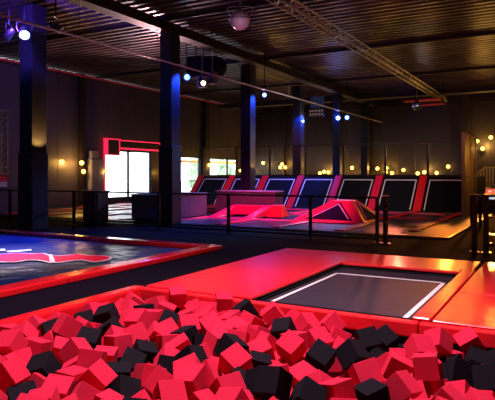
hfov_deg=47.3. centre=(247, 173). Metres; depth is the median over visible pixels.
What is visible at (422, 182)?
pad
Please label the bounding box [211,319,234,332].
cube
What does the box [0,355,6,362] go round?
cube
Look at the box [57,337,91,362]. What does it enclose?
cube
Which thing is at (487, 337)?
pad
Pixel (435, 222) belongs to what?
pad
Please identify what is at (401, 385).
cube
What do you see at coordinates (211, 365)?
cube
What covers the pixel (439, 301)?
pad
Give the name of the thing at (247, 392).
cube
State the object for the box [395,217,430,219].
pad
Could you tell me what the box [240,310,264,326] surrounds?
cube
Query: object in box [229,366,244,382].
cube
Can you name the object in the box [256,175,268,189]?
pad
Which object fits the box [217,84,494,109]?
cross beam
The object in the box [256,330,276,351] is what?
cube
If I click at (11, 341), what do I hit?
cube
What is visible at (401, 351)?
cube
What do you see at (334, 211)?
ramp
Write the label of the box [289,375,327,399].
cube
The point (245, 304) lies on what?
cube
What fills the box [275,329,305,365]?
cube
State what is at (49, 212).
trampoline
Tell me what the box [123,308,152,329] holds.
cube
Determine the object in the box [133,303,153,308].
cube
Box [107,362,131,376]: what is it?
cube
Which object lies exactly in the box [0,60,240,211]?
wall
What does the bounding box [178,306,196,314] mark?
cube
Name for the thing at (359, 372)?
cube
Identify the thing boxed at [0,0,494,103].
ceiling
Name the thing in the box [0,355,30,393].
cube
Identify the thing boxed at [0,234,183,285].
airbag
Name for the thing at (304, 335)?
cube
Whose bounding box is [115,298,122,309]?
cube
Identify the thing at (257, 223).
trampoline
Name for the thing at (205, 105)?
column
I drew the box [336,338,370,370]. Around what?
cube
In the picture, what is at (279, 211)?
block
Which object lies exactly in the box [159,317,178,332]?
cube
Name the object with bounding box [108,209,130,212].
trampoline
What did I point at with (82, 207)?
pad
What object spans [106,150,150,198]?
window
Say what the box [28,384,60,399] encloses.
cube
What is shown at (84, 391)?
cube
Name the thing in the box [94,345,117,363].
cube
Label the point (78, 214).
trampoline
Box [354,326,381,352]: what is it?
cube
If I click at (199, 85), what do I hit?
spotlight
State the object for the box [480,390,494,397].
cube
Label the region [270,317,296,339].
cube
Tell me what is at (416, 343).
cube
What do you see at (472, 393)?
cube
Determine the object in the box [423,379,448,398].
cube
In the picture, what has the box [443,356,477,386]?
cube
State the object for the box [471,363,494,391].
cube
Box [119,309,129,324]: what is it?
cube
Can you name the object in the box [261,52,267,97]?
spotlight
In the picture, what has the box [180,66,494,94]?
purlin
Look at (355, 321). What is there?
pad
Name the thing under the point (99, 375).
cube
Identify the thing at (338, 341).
cube
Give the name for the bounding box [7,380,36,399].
cube
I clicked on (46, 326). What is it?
cube
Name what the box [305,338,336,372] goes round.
cube
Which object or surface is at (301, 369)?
cube
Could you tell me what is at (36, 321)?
cube
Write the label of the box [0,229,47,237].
pad
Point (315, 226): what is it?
trampoline
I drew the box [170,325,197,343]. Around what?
cube
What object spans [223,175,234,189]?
pad
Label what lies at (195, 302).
cube
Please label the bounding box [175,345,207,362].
cube
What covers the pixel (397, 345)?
cube
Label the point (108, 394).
cube
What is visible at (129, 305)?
cube
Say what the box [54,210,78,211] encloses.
pad
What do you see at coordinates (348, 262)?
pad
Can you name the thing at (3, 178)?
board
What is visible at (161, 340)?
cube
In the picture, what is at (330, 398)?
cube
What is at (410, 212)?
pad
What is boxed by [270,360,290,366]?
cube
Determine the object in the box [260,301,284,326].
cube
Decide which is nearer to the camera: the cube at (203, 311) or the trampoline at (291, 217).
the cube at (203, 311)
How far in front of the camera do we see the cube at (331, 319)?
6.21 m
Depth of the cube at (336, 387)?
4.23 m
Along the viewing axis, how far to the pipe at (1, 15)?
15.80 m
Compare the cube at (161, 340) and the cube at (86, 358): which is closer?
the cube at (86, 358)
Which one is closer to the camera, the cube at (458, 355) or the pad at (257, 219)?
the cube at (458, 355)
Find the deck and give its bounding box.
[0,210,492,239]
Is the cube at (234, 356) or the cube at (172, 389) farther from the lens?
the cube at (234, 356)
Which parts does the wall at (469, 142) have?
panel frame, panel, panel, panel frame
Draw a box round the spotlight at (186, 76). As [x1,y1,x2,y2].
[181,43,190,80]
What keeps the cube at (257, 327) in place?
on the pile
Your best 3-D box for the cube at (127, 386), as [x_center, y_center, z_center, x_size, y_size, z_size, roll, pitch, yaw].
[-0.968,1.724,4.419,0.295,0.334,0.279,0,0,-37]
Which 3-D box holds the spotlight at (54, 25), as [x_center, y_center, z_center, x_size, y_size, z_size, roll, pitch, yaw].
[-4.934,-4.245,14.626,0.397,1.309,0.350,0,0,29]
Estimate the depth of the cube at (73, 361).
4.90 m
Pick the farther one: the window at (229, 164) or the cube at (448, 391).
the window at (229, 164)
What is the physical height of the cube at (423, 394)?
0.305 m
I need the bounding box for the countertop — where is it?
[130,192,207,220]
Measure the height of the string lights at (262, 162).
1.004 m
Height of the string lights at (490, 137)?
1.264 m
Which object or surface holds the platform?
on the floor
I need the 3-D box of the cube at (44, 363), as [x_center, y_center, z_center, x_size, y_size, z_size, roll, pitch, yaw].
[-1.758,1.680,4.857,0.270,0.315,0.269,0,0,14]
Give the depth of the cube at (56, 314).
6.29 m
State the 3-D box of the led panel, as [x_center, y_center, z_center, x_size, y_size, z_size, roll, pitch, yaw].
[3.621,-3.960,29.645,0.800,1.880,0.150,0,0,29]
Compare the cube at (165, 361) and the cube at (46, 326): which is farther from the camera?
the cube at (46, 326)
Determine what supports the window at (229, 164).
in the wall at (112, 110)
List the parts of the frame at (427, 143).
post, post, post, post, post, post, post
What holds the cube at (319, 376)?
on the pile
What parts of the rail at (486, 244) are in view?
post, rail, post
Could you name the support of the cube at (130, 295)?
on the pile
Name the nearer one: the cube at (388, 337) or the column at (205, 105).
the cube at (388, 337)
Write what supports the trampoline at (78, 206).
on the deck
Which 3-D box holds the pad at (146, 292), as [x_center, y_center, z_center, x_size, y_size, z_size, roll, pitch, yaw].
[-0.935,1.665,7.591,1.200,0.170,0.115,0,0,29]
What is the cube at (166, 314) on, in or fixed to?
on the pile
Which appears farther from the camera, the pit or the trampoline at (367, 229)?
the trampoline at (367, 229)
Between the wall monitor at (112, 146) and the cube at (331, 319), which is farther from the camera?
the wall monitor at (112, 146)
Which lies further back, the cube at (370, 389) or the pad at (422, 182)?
the pad at (422, 182)
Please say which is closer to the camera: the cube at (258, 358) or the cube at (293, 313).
the cube at (258, 358)
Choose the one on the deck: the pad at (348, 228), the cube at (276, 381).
the pad at (348, 228)
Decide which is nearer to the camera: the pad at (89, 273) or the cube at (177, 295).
the cube at (177, 295)
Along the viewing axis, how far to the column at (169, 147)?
17.62 m
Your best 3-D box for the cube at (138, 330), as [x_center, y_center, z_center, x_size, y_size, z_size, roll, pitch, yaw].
[-1.098,1.628,5.623,0.280,0.326,0.277,0,0,-10]
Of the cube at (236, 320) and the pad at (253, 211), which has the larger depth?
the pad at (253, 211)
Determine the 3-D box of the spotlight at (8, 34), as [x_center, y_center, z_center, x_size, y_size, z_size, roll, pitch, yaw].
[-6.247,-4.169,14.742,0.364,1.461,0.324,0,0,29]
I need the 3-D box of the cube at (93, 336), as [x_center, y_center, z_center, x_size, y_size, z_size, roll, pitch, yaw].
[-1.550,1.638,5.504,0.240,0.293,0.265,0,0,1]
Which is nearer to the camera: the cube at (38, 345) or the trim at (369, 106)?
the cube at (38, 345)
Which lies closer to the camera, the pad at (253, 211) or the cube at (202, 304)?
the cube at (202, 304)
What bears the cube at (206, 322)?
on the pile
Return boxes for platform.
[204,175,485,209]
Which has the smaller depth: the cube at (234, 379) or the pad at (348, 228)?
the cube at (234, 379)
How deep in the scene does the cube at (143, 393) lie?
4.28 m
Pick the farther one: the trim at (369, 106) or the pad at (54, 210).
the trim at (369, 106)
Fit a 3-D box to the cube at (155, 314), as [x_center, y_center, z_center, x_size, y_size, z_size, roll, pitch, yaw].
[-1.109,1.687,6.577,0.204,0.225,0.221,0,0,7]
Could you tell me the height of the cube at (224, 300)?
0.247 m
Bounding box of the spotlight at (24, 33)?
[16,0,32,39]
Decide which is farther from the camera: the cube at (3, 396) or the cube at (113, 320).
the cube at (113, 320)
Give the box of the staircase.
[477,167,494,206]
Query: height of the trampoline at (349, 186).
1.475 m
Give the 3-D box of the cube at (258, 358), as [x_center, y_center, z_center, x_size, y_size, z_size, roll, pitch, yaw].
[0.101,1.787,5.246,0.236,0.254,0.222,0,0,7]
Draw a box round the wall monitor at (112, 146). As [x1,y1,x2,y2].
[105,138,119,155]
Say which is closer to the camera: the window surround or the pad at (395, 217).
the pad at (395, 217)
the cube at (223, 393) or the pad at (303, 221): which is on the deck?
the pad at (303, 221)
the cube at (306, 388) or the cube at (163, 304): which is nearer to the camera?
the cube at (306, 388)
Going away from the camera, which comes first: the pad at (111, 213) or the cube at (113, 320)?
the cube at (113, 320)
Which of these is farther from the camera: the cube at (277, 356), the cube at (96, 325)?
the cube at (96, 325)
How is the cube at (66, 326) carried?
on the pile
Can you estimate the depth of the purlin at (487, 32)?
21.90 m
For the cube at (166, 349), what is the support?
on the pile
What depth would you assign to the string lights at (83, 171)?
27.50 m
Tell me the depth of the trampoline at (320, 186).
26.56 m
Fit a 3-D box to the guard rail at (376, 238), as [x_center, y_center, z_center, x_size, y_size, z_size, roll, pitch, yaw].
[-4.365,1.064,17.242,17.070,1.072,0.160,0,0,29]
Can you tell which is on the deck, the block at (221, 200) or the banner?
the block at (221, 200)
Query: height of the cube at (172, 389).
0.291 m
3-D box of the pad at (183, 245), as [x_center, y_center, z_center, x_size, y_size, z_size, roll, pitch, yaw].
[-2.965,1.550,13.137,4.770,0.099,0.290,0,0,29]
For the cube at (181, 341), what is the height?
0.277 m
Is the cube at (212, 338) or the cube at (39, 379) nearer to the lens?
the cube at (39, 379)
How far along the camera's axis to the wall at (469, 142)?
21.31 m
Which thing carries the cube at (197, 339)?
on the pile
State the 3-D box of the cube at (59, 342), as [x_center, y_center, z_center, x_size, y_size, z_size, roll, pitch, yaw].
[-1.792,1.717,5.441,0.255,0.299,0.261,0,0,-12]
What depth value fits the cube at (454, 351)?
5.69 m
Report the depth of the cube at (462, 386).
4.65 m
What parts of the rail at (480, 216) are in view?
post, post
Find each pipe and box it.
[0,0,381,122]
[0,58,223,104]
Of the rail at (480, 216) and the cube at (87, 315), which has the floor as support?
the rail at (480, 216)
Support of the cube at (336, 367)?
on the pile
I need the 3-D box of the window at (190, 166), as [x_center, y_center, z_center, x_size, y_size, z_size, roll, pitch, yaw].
[-3.774,0.075,36.003,0.100,2.350,2.500,0,0,29]
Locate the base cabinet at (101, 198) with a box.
[82,190,109,221]
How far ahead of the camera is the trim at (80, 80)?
27.59 m
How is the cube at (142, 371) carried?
on the pile
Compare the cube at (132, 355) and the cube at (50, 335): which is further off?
the cube at (50, 335)
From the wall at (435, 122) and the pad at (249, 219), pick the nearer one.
the pad at (249, 219)
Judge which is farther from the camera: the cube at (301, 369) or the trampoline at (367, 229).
the trampoline at (367, 229)
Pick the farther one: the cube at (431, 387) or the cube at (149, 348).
the cube at (149, 348)
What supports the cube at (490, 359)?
on the cube
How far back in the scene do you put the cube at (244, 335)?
5.56 m
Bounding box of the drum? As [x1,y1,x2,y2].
[187,46,226,78]
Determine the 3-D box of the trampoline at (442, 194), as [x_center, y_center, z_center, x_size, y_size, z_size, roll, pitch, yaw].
[8.308,0.867,23.653,1.760,1.475,1.428,0,0,29]
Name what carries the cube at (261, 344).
on the pile
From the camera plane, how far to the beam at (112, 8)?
19.09 m
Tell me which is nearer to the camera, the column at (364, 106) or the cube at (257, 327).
the cube at (257, 327)
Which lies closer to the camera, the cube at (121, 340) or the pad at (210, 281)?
the cube at (121, 340)
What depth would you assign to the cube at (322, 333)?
5.64 m
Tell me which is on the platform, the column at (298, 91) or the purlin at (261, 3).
the column at (298, 91)
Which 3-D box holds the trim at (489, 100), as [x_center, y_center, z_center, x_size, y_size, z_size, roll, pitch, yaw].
[12.593,-4.325,34.375,29.680,0.150,0.120,0,0,29]
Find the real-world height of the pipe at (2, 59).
0.295 m
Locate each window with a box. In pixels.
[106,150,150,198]
[181,156,199,191]
[210,158,234,174]
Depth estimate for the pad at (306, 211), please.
22.68 m
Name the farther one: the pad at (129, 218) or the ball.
the ball
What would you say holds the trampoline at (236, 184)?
on the floor
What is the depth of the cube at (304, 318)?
6.21 m
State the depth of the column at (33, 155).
15.73 m
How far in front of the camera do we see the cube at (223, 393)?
3.75 m
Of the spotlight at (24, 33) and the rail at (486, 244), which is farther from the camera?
the spotlight at (24, 33)
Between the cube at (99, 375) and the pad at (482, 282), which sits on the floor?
the pad at (482, 282)
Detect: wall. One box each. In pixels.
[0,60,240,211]
[255,92,494,184]
[462,132,476,217]
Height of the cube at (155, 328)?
0.315 m
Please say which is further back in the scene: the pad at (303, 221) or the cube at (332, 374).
the pad at (303, 221)
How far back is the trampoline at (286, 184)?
27.73 m
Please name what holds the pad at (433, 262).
on the floor
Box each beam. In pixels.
[64,0,376,106]
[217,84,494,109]
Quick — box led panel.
[309,108,323,116]
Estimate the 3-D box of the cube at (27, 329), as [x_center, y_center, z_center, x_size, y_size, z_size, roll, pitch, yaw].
[-2.246,1.631,5.655,0.274,0.331,0.296,0,0,-11]
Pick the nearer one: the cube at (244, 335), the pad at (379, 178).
the cube at (244, 335)
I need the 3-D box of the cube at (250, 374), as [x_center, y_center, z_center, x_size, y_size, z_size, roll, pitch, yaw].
[0.120,1.640,4.424,0.281,0.320,0.268,0,0,36]
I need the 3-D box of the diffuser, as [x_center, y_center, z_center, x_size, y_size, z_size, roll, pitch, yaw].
[-0.208,-4.096,15.506,0.550,0.302,0.550,0,0,29]
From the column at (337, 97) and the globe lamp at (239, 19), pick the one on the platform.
the column at (337, 97)
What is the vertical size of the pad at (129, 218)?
0.054 m
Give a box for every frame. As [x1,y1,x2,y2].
[0,110,8,173]
[203,141,461,174]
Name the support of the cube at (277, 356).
on the pile
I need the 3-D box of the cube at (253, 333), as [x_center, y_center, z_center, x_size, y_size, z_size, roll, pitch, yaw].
[-0.004,1.713,5.871,0.274,0.317,0.266,0,0,-33]
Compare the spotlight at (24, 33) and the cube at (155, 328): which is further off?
the spotlight at (24, 33)
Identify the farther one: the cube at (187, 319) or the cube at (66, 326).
the cube at (187, 319)
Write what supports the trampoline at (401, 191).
on the floor
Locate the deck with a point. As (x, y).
(448, 229)
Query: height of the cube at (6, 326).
0.227 m
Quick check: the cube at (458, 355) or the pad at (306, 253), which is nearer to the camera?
the cube at (458, 355)
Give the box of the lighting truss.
[266,0,446,101]
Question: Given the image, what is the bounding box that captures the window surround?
[104,138,159,189]
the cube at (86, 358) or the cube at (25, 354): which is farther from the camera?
the cube at (25, 354)
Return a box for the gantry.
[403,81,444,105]
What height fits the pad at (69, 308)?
0.170 m
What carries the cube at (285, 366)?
on the pile
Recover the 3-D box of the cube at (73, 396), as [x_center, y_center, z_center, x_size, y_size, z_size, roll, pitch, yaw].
[-1.258,1.691,3.937,0.258,0.262,0.206,0,0,-15]
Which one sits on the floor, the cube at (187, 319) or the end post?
the end post
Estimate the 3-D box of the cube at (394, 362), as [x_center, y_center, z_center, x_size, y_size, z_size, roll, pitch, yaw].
[1.300,1.691,4.906,0.261,0.262,0.202,0,0,13]
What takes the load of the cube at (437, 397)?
on the pile
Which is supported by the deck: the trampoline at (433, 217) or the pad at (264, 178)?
the trampoline at (433, 217)
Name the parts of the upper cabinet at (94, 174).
door, door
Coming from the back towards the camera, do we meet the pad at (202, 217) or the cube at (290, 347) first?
the pad at (202, 217)
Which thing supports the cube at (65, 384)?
on the pile
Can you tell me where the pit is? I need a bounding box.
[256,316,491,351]
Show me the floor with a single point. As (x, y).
(237, 246)
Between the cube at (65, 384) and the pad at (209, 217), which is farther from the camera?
the pad at (209, 217)
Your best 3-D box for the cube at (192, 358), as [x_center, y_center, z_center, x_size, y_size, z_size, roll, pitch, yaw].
[-0.480,1.642,4.651,0.264,0.314,0.276,0,0,-9]
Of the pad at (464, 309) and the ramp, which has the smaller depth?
the pad at (464, 309)
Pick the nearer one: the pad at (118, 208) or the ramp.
the ramp
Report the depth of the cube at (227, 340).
5.24 m
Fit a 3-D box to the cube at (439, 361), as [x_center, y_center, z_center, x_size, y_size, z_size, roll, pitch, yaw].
[1.611,1.752,5.071,0.246,0.275,0.239,0,0,-11]
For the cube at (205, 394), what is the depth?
4.14 m
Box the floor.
[0,207,494,333]
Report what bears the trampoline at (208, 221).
on the deck
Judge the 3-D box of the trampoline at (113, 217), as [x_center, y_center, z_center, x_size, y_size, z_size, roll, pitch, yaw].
[-4.612,1.573,20.706,1.610,0.013,2.100,0,0,29]
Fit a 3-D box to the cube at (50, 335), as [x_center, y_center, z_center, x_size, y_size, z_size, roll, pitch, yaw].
[-1.968,1.736,5.682,0.279,0.336,0.301,0,0,24]
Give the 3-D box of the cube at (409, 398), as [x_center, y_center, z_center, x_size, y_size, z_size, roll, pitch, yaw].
[1.303,1.802,4.164,0.200,0.252,0.252,0,0,7]
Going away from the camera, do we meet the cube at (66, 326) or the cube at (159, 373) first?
the cube at (159, 373)
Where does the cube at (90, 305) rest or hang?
on the pile
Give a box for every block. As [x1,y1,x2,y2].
[215,190,283,214]
[267,205,288,217]
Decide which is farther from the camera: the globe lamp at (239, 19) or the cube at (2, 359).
the globe lamp at (239, 19)
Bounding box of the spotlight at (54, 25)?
[48,0,64,34]
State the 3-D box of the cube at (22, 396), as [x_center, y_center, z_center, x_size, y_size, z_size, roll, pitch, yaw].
[-1.494,1.654,3.842,0.249,0.300,0.266,0,0,3]
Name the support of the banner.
hanging from the ceiling
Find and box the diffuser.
[230,17,249,30]
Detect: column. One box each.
[17,3,49,231]
[158,31,181,225]
[239,64,256,189]
[291,85,304,174]
[331,93,342,174]
[360,103,369,174]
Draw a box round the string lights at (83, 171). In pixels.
[60,159,146,173]
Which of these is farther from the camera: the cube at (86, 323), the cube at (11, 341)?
the cube at (86, 323)
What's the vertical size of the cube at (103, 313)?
0.297 m
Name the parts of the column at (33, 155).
head plate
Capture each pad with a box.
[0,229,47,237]
[0,276,67,297]
[0,285,143,324]
[44,233,208,248]
[48,211,82,215]
[54,207,82,209]
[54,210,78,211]
[55,244,221,282]
[77,213,124,217]
[108,208,130,210]
[118,217,133,219]
[141,287,215,302]
[146,268,270,294]
[181,216,208,220]
[190,175,203,191]
[209,204,271,217]
[209,217,248,219]
[214,218,258,224]
[214,254,315,273]
[215,258,345,299]
[215,297,418,336]
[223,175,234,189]
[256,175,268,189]
[257,219,302,221]
[266,248,336,257]
[270,220,308,227]
[286,175,304,207]
[289,209,313,213]
[321,252,480,269]
[327,175,342,202]
[334,223,370,231]
[342,260,461,273]
[368,175,383,210]
[388,211,419,216]
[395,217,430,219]
[408,212,461,231]
[412,176,427,211]
[412,213,444,214]
[412,269,475,321]
[419,321,494,348]
[432,292,494,329]
[459,262,494,295]
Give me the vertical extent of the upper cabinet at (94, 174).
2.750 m
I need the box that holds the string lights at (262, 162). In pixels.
[256,161,449,174]
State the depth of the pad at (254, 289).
8.32 m
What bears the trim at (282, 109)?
attached to the wall at (435, 122)
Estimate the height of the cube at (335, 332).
0.298 m
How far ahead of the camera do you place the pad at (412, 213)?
21.89 m
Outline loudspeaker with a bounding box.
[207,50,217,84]
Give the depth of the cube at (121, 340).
5.35 m
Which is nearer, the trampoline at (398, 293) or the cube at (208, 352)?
the cube at (208, 352)
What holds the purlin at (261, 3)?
attached to the ceiling
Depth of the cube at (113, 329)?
5.74 m
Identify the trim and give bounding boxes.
[77,73,84,206]
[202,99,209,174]
[255,99,494,115]
[279,106,285,174]
[369,106,369,174]
[461,94,467,174]
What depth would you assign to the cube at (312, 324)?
5.92 m
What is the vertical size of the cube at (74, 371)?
0.212 m
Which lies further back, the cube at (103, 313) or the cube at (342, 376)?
the cube at (103, 313)
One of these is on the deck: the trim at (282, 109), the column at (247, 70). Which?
the column at (247, 70)
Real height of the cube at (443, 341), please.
0.333 m
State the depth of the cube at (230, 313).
6.39 m
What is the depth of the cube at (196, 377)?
4.35 m
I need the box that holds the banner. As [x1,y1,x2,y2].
[311,86,323,107]
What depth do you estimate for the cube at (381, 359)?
5.26 m
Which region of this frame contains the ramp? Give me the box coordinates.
[294,199,382,223]
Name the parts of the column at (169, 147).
head plate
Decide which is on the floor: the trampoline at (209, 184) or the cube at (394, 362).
the trampoline at (209, 184)
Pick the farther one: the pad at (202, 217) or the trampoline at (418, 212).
the trampoline at (418, 212)
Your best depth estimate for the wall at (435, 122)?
36.19 m
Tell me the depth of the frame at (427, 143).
27.10 m
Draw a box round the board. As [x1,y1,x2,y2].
[0,175,6,186]
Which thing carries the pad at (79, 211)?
on the deck
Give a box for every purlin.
[0,0,293,48]
[95,31,494,77]
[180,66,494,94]
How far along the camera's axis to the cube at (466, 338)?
5.49 m
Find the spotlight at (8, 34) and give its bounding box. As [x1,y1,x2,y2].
[1,0,14,41]
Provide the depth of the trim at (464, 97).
33.89 m
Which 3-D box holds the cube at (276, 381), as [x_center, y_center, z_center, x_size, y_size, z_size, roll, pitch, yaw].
[0.190,1.551,4.180,0.237,0.300,0.274,0,0,33]
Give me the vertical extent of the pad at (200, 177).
1.560 m
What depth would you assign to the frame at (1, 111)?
23.79 m
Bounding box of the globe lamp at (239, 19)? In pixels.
[226,0,253,30]
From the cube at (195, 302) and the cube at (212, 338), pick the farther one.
the cube at (195, 302)
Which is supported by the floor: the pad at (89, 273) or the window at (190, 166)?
the pad at (89, 273)
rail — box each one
[0,189,381,243]
[469,194,494,253]
[470,194,494,226]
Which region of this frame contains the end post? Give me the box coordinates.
[380,195,390,243]
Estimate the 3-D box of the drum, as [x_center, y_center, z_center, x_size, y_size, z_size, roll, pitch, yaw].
[-1.490,-4.240,21.211,1.445,1.320,0.839,0,0,7]
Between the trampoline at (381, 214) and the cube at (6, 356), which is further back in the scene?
the trampoline at (381, 214)
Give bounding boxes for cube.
[0,323,17,331]
[0,329,28,355]
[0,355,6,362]
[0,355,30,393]
[0,390,8,399]
[3,355,26,365]
[7,347,31,363]
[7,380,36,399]
[10,320,38,337]
[16,393,47,399]
[26,336,51,354]
[26,350,61,377]
[28,314,46,337]
[28,372,45,387]
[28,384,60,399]
[41,317,64,337]
[41,330,62,345]
[41,373,73,398]
[46,311,60,320]
[50,335,68,365]
[51,313,83,338]
[55,365,87,387]
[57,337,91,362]
[61,355,77,368]
[61,393,78,399]
[71,381,100,399]
[74,309,95,322]
[74,358,117,391]
[76,316,93,336]
[76,348,107,367]
[77,302,100,313]
[77,326,101,349]
[90,322,101,328]
[93,302,120,323]
[93,388,123,399]
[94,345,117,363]
[98,316,123,336]
[102,325,123,345]
[103,333,132,357]
[106,374,140,396]
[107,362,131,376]
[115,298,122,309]
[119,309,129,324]
[119,346,146,372]
[120,291,145,305]
[120,299,138,311]
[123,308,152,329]
[123,321,149,345]
[123,397,147,399]
[132,363,166,386]
[132,388,152,399]
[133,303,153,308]
[133,339,158,363]
[140,365,173,394]
[144,296,165,308]
[146,309,162,323]
[147,321,169,342]
[152,378,187,399]
[153,343,179,365]
[156,334,179,350]
[157,300,176,311]
[157,354,179,374]
[158,308,178,323]
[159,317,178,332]
[166,332,191,350]
[169,286,186,307]
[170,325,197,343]
[173,353,200,376]
[173,364,212,398]
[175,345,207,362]
[177,313,200,333]
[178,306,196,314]
[180,298,199,312]
[188,388,214,399]
[192,334,204,344]
[197,305,219,318]
[199,301,216,309]
[199,310,220,333]
[201,342,212,359]
[201,359,222,381]
[202,330,222,356]
[209,371,246,394]
[210,356,223,374]
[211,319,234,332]
[212,387,249,399]
[213,333,248,356]
[215,292,232,311]
[217,342,251,374]
[220,310,240,320]
[225,316,249,329]
[227,329,249,351]
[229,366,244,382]
[232,298,258,315]
[237,325,258,351]
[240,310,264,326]
[244,390,254,399]
[245,365,264,399]
[247,335,275,359]
[250,324,270,333]
[250,350,271,367]
[253,365,292,399]
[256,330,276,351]
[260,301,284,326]
[269,364,291,388]
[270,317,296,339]
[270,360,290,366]
[274,350,295,365]
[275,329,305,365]
[280,331,308,350]
[285,308,299,321]
[289,360,316,388]
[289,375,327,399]
[294,312,321,330]
[301,320,318,331]
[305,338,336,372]
[308,326,333,347]
[309,369,332,382]
[319,378,356,399]
[320,311,346,332]
[326,372,341,377]
[328,357,343,371]
[329,398,357,399]
[330,326,351,341]
[332,336,345,348]
[334,374,348,377]
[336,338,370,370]
[348,357,384,385]
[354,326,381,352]
[354,378,390,399]
[369,346,383,358]
[376,352,389,370]
[377,324,398,351]
[382,350,413,379]
[384,370,422,399]
[389,348,406,357]
[394,343,403,347]
[403,333,437,359]
[409,398,429,399]
[410,351,442,381]
[412,353,439,380]
[416,380,427,397]
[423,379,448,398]
[424,327,453,357]
[430,382,467,399]
[435,396,447,399]
[439,353,462,362]
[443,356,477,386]
[443,380,469,393]
[452,350,464,358]
[453,326,486,354]
[464,346,488,364]
[465,386,494,399]
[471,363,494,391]
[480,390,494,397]
[481,351,494,363]
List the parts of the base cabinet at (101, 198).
door, door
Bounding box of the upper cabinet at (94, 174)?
[86,151,103,189]
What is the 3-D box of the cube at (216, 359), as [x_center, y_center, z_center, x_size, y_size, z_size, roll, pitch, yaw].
[-0.254,1.801,5.096,0.225,0.291,0.274,0,0,8]
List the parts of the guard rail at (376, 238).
post, post, post, post, rail, rail, post, post, post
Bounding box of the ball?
[412,81,421,109]
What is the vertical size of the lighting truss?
0.739 m
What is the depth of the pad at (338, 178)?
26.18 m
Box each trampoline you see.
[15,211,65,214]
[48,206,81,209]
[52,213,82,217]
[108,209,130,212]
[108,214,130,219]
[181,218,238,224]
[196,176,228,204]
[225,220,291,227]
[229,176,261,189]
[259,266,456,317]
[263,177,296,206]
[268,215,301,219]
[282,223,350,230]
[292,177,334,208]
[335,177,375,206]
[346,225,413,234]
[372,219,434,226]
[378,177,419,211]
[379,213,395,216]
[403,214,448,219]
[418,212,454,214]
[421,177,461,212]
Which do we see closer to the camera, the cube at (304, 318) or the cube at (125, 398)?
the cube at (125, 398)
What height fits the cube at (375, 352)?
0.339 m
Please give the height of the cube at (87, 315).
0.302 m
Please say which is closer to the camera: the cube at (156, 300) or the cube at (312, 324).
the cube at (312, 324)
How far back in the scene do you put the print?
10.50 m
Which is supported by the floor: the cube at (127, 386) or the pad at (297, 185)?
the pad at (297, 185)
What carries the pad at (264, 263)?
on the floor
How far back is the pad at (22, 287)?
7.74 m
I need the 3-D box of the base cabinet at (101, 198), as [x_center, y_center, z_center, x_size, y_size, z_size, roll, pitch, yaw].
[-5.021,1.070,18.700,0.720,1.060,0.560,0,0,29]
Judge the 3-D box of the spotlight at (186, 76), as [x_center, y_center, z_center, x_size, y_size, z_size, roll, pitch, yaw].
[-2.104,-4.054,19.532,0.370,1.693,0.376,0,0,29]
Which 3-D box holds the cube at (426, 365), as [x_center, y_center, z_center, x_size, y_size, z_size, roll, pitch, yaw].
[1.530,1.649,4.830,0.228,0.248,0.224,0,0,18]
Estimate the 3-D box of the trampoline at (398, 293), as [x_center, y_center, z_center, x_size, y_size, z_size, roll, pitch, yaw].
[1.767,1.910,8.125,2.030,0.580,3.200,0,0,29]
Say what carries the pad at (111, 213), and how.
on the deck
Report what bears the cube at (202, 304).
on the pile
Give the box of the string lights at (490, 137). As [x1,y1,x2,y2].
[477,135,492,149]
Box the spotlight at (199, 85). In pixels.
[197,48,207,87]
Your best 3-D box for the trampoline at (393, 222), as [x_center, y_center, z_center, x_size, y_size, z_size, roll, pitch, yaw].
[5.147,1.573,18.326,1.460,0.013,2.700,0,0,29]
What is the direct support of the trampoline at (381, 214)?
on the deck
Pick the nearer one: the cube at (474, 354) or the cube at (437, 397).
the cube at (437, 397)
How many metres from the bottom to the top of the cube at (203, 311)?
0.311 m
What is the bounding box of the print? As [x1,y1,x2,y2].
[0,249,111,262]

